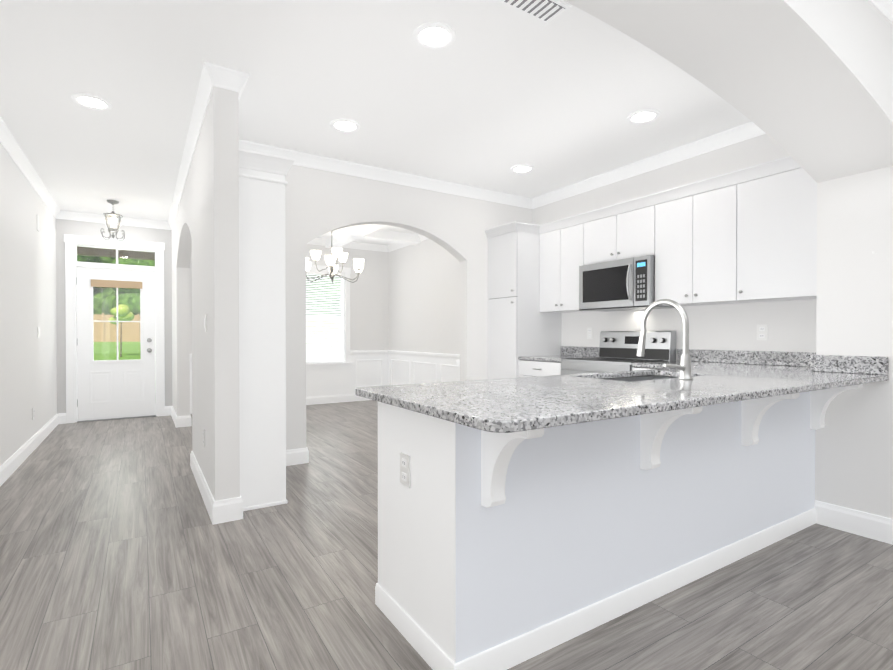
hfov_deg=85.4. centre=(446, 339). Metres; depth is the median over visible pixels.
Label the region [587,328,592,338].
outlet
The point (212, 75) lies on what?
crown molding
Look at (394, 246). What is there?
crown molding
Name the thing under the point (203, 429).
outlet
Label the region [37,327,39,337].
light switch
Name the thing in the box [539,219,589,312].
upper cabinet
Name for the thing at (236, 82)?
crown molding
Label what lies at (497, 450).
corbel
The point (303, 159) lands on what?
crown molding
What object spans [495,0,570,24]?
ceiling vent
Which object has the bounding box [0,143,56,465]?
wall
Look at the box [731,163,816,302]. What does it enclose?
upper cabinet
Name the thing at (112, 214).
lantern pendant light
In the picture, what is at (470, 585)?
base cabinet
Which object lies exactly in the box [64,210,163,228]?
crown molding
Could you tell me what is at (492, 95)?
ceiling
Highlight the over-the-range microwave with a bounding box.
[579,255,673,311]
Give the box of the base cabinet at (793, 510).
[771,391,815,543]
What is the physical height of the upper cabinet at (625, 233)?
0.431 m
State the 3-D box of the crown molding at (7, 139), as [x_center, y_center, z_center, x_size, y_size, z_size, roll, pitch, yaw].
[-3.207,-1.580,3.401,0.053,0.105,6.630,0,1,-32]
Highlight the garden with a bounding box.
[77,246,340,404]
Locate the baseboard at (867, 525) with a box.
[0,394,892,544]
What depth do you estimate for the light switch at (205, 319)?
3.25 m
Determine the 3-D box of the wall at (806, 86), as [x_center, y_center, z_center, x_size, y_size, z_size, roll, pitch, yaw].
[0.707,-0.248,1.696,4.840,2.740,0.450,0,1,-32]
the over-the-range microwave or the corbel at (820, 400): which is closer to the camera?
the corbel at (820, 400)
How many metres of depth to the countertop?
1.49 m
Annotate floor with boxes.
[0,400,892,669]
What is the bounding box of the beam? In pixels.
[323,224,420,247]
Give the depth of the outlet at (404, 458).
1.82 m
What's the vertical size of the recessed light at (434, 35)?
0.011 m
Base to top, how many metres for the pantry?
2.300 m
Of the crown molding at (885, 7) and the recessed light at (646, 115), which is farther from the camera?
the recessed light at (646, 115)
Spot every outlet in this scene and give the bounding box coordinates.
[203,429,204,446]
[400,452,409,487]
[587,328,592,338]
[757,324,767,339]
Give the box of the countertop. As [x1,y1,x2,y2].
[355,299,888,432]
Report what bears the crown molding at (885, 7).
attached to the wall at (806, 86)
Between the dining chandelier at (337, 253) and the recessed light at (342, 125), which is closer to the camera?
the recessed light at (342, 125)
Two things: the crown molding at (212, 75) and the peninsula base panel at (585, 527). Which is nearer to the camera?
the peninsula base panel at (585, 527)
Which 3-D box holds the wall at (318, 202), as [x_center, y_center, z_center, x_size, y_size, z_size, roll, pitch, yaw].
[-0.464,-0.275,4.889,3.410,2.740,0.140,0,1,-32]
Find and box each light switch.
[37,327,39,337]
[204,314,206,331]
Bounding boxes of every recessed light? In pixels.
[71,93,112,109]
[330,119,360,131]
[413,22,455,49]
[510,165,533,172]
[627,109,660,123]
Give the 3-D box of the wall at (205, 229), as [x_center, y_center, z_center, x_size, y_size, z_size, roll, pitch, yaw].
[-2.595,-0.275,4.939,0.140,2.740,4.700,0,1,-32]
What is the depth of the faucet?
2.39 m
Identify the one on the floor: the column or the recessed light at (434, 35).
the column
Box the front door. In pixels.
[76,267,155,420]
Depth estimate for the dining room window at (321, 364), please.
8.13 m
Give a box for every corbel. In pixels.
[481,428,543,507]
[640,406,701,469]
[742,393,798,445]
[810,384,862,429]
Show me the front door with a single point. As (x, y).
(110, 389)
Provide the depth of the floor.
2.21 m
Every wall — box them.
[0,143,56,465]
[56,219,388,413]
[172,86,239,500]
[285,164,531,449]
[388,239,459,353]
[532,134,815,446]
[564,0,892,518]
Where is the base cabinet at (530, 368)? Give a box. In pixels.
[518,360,560,376]
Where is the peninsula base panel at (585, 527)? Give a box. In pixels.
[579,415,658,634]
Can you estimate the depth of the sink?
2.90 m
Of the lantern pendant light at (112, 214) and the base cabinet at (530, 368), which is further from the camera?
the lantern pendant light at (112, 214)
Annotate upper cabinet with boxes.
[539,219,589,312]
[583,203,650,264]
[651,179,738,306]
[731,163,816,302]
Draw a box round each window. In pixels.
[76,246,154,265]
[306,265,351,369]
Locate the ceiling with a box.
[0,0,750,244]
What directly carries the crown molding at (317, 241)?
attached to the wall at (369, 312)
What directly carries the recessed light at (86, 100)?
in the ceiling
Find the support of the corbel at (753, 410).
attached to the base cabinet at (746, 469)
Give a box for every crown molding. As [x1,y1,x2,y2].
[0,117,63,218]
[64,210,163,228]
[164,61,223,229]
[224,69,248,98]
[239,139,533,208]
[307,238,387,251]
[388,234,428,251]
[532,121,765,207]
[868,0,892,24]
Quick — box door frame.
[64,234,164,423]
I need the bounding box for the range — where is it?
[561,331,675,374]
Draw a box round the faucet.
[636,299,692,379]
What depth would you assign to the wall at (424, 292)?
7.59 m
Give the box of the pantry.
[485,221,561,378]
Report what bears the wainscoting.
attached to the wall at (424, 292)
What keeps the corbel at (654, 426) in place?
attached to the peninsula base panel at (585, 527)
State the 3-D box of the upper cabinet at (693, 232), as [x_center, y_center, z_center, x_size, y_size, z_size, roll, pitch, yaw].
[2.033,-0.706,3.809,0.331,0.850,0.649,0,1,-32]
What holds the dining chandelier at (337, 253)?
hanging from the ceiling
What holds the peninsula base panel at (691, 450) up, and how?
on the floor
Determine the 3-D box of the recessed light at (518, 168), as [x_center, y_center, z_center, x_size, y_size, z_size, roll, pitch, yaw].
[0.727,-1.637,4.649,0.229,0.011,0.229,0,0,13]
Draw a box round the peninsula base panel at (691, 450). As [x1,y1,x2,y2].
[659,403,722,596]
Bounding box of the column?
[239,148,294,510]
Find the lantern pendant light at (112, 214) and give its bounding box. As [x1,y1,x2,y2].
[100,200,124,240]
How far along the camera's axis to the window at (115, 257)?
6.59 m
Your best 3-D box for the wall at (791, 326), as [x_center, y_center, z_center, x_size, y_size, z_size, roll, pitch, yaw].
[2.489,-0.264,3.538,0.140,2.740,12.780,0,1,-32]
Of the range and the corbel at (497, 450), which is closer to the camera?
the corbel at (497, 450)
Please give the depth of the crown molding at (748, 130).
4.30 m
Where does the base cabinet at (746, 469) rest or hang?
on the floor
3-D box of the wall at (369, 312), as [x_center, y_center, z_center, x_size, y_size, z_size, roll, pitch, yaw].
[-2.991,-0.297,7.551,4.840,2.740,0.140,0,1,-32]
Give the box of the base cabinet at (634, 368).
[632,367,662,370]
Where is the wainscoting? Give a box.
[190,350,459,405]
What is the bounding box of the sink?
[607,375,677,381]
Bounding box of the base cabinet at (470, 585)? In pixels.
[375,402,578,669]
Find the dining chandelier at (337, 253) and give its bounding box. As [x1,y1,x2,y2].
[306,231,363,282]
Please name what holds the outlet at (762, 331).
attached to the wall at (791, 326)
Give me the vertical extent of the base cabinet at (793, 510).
0.888 m
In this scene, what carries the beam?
attached to the ceiling
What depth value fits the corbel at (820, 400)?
2.86 m
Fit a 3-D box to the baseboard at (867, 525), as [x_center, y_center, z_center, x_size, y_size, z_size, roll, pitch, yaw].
[0.383,1.050,2.219,4.840,0.135,12.500,0,1,-32]
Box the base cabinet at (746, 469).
[723,401,770,566]
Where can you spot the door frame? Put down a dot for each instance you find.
(72, 243)
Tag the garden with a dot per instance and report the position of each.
(131, 298)

